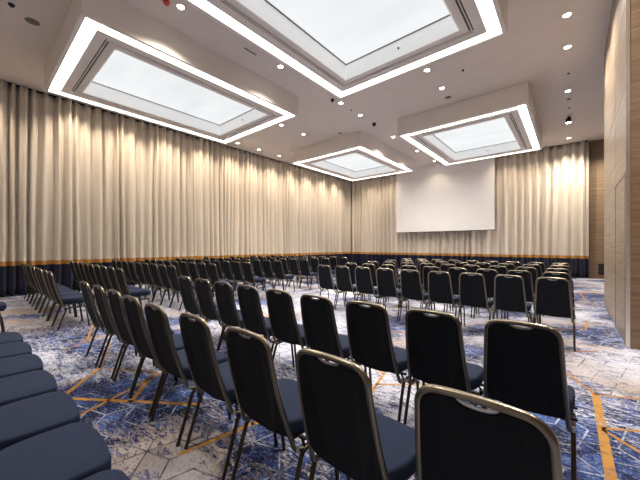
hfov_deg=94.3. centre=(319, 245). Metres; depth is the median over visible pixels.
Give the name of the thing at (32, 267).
banquet chair
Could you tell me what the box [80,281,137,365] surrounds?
banquet chair
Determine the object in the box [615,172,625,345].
door
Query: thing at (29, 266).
banquet chair
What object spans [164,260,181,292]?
banquet chair
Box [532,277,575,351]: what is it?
banquet chair
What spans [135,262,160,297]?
banquet chair
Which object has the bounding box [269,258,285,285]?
banquet chair
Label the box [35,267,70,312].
banquet chair
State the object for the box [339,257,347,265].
banquet chair
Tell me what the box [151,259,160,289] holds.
banquet chair
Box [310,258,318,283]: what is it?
banquet chair
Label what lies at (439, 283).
banquet chair
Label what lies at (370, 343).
banquet chair
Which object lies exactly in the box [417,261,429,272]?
banquet chair
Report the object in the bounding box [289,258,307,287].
banquet chair
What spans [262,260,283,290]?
banquet chair
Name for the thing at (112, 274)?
banquet chair
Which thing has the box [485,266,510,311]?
banquet chair
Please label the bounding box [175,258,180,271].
banquet chair
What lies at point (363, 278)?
banquet chair
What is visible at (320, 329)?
banquet chair
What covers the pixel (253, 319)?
banquet chair
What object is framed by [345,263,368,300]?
banquet chair
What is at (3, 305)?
banquet chair
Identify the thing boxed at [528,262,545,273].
banquet chair
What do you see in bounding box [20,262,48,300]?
banquet chair
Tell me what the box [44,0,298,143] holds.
ceiling light
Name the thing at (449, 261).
banquet chair
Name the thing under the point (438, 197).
projection screen
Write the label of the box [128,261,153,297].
banquet chair
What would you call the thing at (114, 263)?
banquet chair
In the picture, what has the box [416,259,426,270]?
banquet chair
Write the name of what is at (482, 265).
banquet chair
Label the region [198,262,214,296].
banquet chair
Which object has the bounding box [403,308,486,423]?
banquet chair
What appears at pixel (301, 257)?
banquet chair
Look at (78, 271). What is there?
banquet chair
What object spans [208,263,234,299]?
banquet chair
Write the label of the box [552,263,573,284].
banquet chair
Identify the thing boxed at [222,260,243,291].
banquet chair
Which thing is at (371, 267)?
banquet chair
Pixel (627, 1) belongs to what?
trim
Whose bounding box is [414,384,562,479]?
banquet chair
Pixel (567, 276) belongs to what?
banquet chair
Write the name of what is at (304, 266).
banquet chair
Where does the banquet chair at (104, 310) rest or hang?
on the floor
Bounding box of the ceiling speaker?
[24,17,39,25]
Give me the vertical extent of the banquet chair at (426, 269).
0.948 m
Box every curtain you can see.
[0,79,351,296]
[352,140,588,277]
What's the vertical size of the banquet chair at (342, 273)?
0.948 m
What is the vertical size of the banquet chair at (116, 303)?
0.948 m
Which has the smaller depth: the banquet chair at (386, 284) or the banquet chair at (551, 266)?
the banquet chair at (386, 284)
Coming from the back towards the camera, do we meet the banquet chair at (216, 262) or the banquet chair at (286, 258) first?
the banquet chair at (286, 258)
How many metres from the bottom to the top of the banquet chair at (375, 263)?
0.948 m
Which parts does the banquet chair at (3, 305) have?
leg, seat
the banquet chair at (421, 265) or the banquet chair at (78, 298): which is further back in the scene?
the banquet chair at (421, 265)
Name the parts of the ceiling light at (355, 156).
frame, backlit panel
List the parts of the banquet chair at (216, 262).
backrest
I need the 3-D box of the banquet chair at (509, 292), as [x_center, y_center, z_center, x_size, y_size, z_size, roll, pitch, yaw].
[2.850,0.890,4.419,0.472,0.948,0.510,0,0,41]
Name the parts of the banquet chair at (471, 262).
backrest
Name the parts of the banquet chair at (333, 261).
backrest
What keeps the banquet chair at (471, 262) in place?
on the floor
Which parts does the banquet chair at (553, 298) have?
backrest, frame, leg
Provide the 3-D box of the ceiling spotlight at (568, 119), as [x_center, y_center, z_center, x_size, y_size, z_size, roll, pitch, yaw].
[8.404,-4.257,10.049,0.150,0.206,0.150,0,0,40]
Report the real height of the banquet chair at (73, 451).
0.948 m
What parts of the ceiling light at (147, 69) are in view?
backlit panel, frame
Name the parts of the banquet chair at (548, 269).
backrest, frame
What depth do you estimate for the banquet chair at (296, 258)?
10.96 m
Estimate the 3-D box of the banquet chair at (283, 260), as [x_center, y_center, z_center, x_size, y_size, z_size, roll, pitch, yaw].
[-1.096,0.890,10.083,0.472,0.948,0.510,0,0,40]
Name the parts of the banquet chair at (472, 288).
backrest, frame, seat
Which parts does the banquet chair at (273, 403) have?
leg, backrest, frame, leg, seat, leg, leg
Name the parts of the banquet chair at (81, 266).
backrest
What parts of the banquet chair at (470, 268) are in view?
backrest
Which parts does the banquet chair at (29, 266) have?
backrest, frame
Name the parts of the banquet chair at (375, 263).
backrest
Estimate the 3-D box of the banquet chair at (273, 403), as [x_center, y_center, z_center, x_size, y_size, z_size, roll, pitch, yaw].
[-0.215,0.890,1.655,0.472,0.948,0.510,0,0,40]
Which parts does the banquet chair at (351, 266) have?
backrest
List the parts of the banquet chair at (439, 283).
backrest, frame, seat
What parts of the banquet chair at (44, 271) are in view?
backrest, frame, leg, seat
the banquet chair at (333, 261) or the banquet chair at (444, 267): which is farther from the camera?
the banquet chair at (333, 261)
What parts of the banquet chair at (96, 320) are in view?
backrest, leg, frame, leg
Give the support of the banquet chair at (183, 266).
on the floor
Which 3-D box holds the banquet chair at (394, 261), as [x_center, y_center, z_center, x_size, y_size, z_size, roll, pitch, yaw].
[2.272,0.890,9.031,0.472,0.948,0.510,0,0,40]
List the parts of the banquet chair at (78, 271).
backrest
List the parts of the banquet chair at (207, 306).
backrest, frame, leg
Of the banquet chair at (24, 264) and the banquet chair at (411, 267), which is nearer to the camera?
the banquet chair at (411, 267)
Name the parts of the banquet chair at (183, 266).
backrest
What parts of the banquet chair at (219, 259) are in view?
backrest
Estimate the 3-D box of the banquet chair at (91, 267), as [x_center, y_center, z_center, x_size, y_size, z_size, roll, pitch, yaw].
[-5.103,0.890,6.992,0.472,0.948,0.510,0,0,40]
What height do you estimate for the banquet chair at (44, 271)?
0.948 m
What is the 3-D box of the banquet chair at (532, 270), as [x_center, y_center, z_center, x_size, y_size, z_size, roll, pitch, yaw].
[4.197,0.890,6.009,0.472,0.948,0.510,0,0,41]
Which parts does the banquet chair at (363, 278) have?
backrest, frame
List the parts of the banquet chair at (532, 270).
backrest, frame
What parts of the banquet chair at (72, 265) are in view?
backrest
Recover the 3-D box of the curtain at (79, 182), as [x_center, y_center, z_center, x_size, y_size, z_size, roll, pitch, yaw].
[-4.141,-1.514,12.826,0.313,5.693,19.048,0,0,40]
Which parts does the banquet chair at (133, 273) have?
backrest, frame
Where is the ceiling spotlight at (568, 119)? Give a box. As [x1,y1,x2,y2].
[566,116,570,123]
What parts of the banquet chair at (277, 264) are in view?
backrest, frame, seat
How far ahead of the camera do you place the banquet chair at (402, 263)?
7.40 m
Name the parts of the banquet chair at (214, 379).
leg, backrest, frame, seat, leg, leg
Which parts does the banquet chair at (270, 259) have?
backrest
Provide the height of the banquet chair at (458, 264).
0.948 m
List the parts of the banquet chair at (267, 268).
backrest, frame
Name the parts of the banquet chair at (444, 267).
backrest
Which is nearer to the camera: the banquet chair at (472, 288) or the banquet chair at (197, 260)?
the banquet chair at (472, 288)
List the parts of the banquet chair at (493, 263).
backrest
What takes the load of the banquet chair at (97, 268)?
on the floor
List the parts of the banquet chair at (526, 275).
backrest, frame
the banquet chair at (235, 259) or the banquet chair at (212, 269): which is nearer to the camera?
the banquet chair at (212, 269)
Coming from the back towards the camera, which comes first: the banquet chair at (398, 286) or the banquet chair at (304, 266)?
the banquet chair at (304, 266)
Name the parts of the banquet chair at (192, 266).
backrest, frame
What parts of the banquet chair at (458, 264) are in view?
backrest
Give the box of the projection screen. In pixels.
[397,157,495,232]
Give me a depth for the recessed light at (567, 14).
5.61 m
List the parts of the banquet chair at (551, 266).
backrest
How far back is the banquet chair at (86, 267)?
7.19 m
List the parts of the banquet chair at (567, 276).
backrest, frame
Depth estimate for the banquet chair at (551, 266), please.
6.31 m
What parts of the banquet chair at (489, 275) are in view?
frame, backrest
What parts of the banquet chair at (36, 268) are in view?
backrest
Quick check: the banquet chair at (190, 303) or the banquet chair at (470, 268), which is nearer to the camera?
the banquet chair at (190, 303)
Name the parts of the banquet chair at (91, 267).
backrest, frame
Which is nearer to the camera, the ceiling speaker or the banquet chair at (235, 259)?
the ceiling speaker
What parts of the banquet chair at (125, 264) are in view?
backrest, frame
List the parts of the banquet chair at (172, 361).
leg, backrest, frame, leg, seat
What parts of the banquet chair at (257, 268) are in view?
backrest, frame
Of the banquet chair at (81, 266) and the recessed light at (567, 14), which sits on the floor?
the banquet chair at (81, 266)
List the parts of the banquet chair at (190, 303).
backrest, frame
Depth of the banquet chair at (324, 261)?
10.08 m
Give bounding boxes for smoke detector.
[163,0,169,5]
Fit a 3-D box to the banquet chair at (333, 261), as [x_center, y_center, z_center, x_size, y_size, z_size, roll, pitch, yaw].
[0.624,0.890,11.362,0.472,0.948,0.510,0,0,40]
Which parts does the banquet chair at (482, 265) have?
backrest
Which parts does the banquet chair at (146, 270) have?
backrest, frame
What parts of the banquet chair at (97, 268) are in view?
backrest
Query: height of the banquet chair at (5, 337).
0.948 m
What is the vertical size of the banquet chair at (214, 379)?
0.948 m
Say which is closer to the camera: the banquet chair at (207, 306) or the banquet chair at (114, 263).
the banquet chair at (207, 306)
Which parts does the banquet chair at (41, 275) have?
backrest, frame, leg, leg, seat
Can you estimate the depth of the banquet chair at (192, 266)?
7.67 m
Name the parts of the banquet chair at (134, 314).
leg, backrest, frame, leg, seat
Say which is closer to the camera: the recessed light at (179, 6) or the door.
the door
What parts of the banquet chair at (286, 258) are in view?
backrest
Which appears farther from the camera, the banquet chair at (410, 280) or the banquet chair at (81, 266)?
the banquet chair at (81, 266)
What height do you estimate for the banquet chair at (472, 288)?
0.948 m
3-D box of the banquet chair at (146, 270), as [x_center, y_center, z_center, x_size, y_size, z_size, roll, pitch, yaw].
[-4.104,0.890,7.419,0.472,0.948,0.510,0,0,40]
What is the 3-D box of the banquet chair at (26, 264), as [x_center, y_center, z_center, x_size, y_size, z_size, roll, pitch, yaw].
[-6.469,0.890,6.902,0.472,0.948,0.510,0,0,40]
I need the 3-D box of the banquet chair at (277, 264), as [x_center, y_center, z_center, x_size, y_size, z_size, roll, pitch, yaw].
[-1.058,0.890,8.614,0.472,0.948,0.510,0,0,40]
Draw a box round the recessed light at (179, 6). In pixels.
[176,4,184,9]
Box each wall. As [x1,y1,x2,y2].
[579,139,603,278]
[604,0,639,349]
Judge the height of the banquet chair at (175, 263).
0.948 m
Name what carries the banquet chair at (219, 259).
on the floor
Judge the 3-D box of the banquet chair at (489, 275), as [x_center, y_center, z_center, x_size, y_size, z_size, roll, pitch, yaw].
[3.151,0.890,5.527,0.472,0.948,0.510,0,0,40]
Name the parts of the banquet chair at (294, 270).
backrest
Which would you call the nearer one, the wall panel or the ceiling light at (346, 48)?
the ceiling light at (346, 48)
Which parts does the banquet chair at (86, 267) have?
backrest, frame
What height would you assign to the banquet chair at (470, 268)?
0.948 m
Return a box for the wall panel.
[598,264,603,274]
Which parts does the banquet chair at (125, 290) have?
backrest, frame, seat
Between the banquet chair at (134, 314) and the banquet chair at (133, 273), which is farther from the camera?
the banquet chair at (133, 273)
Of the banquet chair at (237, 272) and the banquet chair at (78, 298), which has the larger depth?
the banquet chair at (237, 272)
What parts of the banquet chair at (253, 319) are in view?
backrest, frame, seat, leg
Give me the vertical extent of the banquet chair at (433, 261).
0.948 m
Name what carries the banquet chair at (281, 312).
on the floor
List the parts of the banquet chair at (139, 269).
backrest, frame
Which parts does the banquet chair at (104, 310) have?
leg, backrest, frame, leg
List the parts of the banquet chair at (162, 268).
backrest, frame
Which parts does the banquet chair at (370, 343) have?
leg, backrest, frame, seat, leg, leg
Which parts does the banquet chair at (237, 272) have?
backrest, frame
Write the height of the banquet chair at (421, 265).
0.948 m
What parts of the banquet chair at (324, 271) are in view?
backrest, frame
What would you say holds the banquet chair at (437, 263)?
on the floor
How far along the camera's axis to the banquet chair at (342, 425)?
1.19 m
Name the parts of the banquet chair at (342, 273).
backrest, frame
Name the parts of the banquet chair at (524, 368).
backrest, frame, seat, leg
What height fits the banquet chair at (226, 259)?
0.948 m
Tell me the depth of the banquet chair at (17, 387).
1.83 m
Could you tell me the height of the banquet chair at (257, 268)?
0.948 m
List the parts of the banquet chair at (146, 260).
backrest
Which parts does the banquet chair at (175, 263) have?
backrest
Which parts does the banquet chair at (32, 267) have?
backrest, frame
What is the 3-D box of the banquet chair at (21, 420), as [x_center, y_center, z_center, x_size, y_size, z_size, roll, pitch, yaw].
[-1.542,0.890,1.480,0.472,0.948,0.510,0,0,40]
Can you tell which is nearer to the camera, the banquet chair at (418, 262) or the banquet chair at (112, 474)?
the banquet chair at (112, 474)
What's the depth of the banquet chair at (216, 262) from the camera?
8.60 m
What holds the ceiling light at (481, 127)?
attached to the ceiling
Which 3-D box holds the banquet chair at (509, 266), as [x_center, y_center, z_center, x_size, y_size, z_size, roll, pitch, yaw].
[4.520,0.890,7.150,0.472,0.948,0.510,0,0,40]
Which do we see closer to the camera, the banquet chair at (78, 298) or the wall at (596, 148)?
the banquet chair at (78, 298)
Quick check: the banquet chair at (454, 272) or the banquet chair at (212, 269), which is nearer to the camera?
the banquet chair at (454, 272)
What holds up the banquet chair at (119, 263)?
on the floor
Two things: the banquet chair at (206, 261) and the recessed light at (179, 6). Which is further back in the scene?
the banquet chair at (206, 261)
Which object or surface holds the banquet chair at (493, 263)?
on the floor
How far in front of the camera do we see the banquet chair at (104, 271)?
6.20 m
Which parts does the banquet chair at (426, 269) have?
backrest, frame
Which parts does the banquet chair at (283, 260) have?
backrest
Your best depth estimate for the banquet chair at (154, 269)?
6.97 m
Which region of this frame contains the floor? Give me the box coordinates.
[0,266,639,479]
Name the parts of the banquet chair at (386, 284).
backrest, frame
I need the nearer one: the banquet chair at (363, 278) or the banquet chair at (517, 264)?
the banquet chair at (363, 278)
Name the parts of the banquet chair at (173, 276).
backrest, frame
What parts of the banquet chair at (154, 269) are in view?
backrest, frame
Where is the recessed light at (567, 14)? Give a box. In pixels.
[562,12,571,17]
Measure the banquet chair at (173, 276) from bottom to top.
0.948 m
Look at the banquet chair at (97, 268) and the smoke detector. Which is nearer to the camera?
the smoke detector
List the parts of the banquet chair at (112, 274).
backrest, frame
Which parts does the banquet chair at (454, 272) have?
backrest, frame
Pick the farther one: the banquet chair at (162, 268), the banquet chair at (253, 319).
the banquet chair at (162, 268)
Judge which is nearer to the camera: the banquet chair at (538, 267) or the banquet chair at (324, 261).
the banquet chair at (538, 267)
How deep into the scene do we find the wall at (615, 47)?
4.44 m
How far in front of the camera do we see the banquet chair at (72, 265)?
8.11 m
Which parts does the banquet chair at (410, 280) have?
backrest, frame, seat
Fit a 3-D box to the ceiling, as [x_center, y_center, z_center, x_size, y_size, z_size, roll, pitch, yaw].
[1.369,-4.435,8.140,14.820,0.150,19.400,0,0,40]
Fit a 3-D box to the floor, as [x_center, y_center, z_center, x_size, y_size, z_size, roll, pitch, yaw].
[1.369,1.419,8.140,14.820,0.121,19.400,0,0,40]
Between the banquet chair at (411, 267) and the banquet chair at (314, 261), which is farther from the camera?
the banquet chair at (314, 261)
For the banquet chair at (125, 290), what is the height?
0.948 m
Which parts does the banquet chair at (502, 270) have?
backrest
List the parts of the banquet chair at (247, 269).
backrest, frame, seat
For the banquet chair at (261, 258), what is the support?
on the floor
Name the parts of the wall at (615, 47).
trim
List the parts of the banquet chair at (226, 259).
backrest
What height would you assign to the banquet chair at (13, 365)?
0.948 m
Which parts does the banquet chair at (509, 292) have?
backrest, seat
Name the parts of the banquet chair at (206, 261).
backrest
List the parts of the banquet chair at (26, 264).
backrest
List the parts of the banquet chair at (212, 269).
backrest, frame, seat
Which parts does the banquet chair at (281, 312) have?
leg, backrest, frame, seat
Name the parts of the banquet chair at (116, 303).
leg, backrest, frame, leg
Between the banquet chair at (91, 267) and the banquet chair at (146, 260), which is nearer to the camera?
the banquet chair at (91, 267)
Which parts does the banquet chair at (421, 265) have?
backrest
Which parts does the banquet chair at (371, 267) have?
backrest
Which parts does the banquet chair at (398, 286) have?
backrest, frame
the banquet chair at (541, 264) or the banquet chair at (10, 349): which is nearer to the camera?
the banquet chair at (10, 349)
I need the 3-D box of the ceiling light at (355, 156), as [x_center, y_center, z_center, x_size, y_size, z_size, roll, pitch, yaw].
[1.716,-4.080,14.421,3.800,0.560,5.040,0,0,40]
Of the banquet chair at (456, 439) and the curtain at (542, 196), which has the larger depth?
the curtain at (542, 196)
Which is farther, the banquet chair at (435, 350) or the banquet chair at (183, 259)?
the banquet chair at (183, 259)
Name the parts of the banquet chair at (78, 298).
backrest, leg, frame, leg, seat, leg, leg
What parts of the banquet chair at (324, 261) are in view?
backrest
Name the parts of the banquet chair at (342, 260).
backrest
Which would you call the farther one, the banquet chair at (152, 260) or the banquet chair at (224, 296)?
the banquet chair at (152, 260)
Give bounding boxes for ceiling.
[0,0,612,180]
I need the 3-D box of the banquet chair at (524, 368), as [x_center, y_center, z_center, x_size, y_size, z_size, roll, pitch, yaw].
[1.262,0.890,1.815,0.472,0.948,0.510,0,0,40]
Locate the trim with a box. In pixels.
[626,0,629,347]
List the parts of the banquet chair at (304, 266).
backrest, frame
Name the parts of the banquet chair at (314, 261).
backrest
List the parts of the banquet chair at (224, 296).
leg, backrest, frame, seat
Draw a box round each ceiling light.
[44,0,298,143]
[183,0,507,98]
[291,131,413,180]
[397,82,541,165]
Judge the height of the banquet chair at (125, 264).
0.948 m
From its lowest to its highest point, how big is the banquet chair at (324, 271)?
0.948 m
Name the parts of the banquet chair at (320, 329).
backrest, frame, seat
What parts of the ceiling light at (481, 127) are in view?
frame, backlit panel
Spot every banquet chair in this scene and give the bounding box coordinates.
[0,302,6,332]
[0,332,22,343]
[0,341,31,358]
[0,354,42,377]
[0,370,56,406]
[0,391,79,450]
[0,422,110,479]
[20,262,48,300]
[23,263,35,302]
[26,264,53,305]
[28,265,59,309]
[31,266,64,312]
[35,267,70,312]
[38,268,75,320]
[43,270,81,325]
[47,271,89,330]
[70,261,79,291]
[74,262,83,291]
[79,262,89,285]
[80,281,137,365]
[83,469,130,479]
[84,263,110,295]
[88,264,104,305]
[93,285,155,378]
[94,265,107,296]
[100,266,130,309]
[107,289,174,394]
[108,267,139,301]
[112,260,117,276]
[116,268,150,309]
[117,260,139,287]
[122,261,145,288]
[123,295,198,416]
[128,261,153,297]
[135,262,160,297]
[142,263,168,301]
[144,303,231,446]
[145,259,152,286]
[150,263,177,303]
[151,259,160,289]
[159,264,179,306]
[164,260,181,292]
[168,265,197,310]
[172,261,194,294]
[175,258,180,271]
[178,276,223,339]
[179,312,277,479]
[180,261,199,293]
[182,258,189,273]
[188,262,213,296]
[195,278,239,349]
[196,259,201,276]
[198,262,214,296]
[204,259,223,279]
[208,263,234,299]
[213,260,233,285]
[214,281,265,350]
[218,258,228,279]
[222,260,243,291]
[225,258,234,284]
[225,326,339,479]
[232,261,253,290]
[234,258,252,285]
[237,285,294,366]
[242,262,265,293]
[252,259,272,290]
[260,257,277,283]
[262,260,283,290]
[266,289,326,366]
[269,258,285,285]
[273,260,294,291]
[279,258,296,286]
[282,257,298,280]
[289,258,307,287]
[291,257,307,282]
[295,348,416,479]
[299,259,318,289]
[300,257,316,283]
[300,294,366,373]
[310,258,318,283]
[317,265,344,306]
[321,258,334,278]
[329,257,337,279]
[335,266,363,309]
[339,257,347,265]
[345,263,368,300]
[345,300,418,421]
[355,267,383,306]
[361,263,386,303]
[366,261,378,294]
[376,268,406,320]
[380,264,400,307]
[383,262,399,289]
[386,260,399,277]
[399,269,432,320]
[400,262,416,300]
[400,265,427,308]
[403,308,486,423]
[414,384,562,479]
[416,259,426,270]
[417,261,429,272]
[418,263,437,302]
[422,266,450,311]
[428,271,461,324]
[431,259,442,265]
[435,261,448,267]
[438,264,455,303]
[446,267,476,317]
[448,260,459,263]
[453,262,468,295]
[458,273,494,325]
[463,265,487,308]
[466,260,478,264]
[473,269,505,318]
[475,263,493,299]
[481,319,577,479]
[485,261,499,265]
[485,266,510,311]
[492,275,531,322]
[497,263,515,270]
[504,270,537,322]
[505,261,521,267]
[512,267,537,312]
[522,264,541,277]
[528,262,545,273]
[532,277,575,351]
[538,272,574,323]
[542,268,574,315]
[549,265,573,297]
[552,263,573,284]
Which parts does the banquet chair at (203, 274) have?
backrest, frame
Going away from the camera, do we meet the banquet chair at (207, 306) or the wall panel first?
the banquet chair at (207, 306)
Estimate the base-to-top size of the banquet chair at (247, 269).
0.948 m
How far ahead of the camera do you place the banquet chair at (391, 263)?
7.67 m
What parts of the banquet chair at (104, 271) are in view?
frame, backrest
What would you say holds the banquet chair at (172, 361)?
on the floor
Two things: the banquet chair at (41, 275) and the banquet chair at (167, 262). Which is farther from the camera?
the banquet chair at (167, 262)
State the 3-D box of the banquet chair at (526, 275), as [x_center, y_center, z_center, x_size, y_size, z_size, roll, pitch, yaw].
[3.522,0.890,5.213,0.472,0.948,0.510,0,0,40]
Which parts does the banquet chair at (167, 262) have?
backrest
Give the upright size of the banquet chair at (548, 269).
0.948 m
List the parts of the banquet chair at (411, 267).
backrest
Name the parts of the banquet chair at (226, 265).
backrest, frame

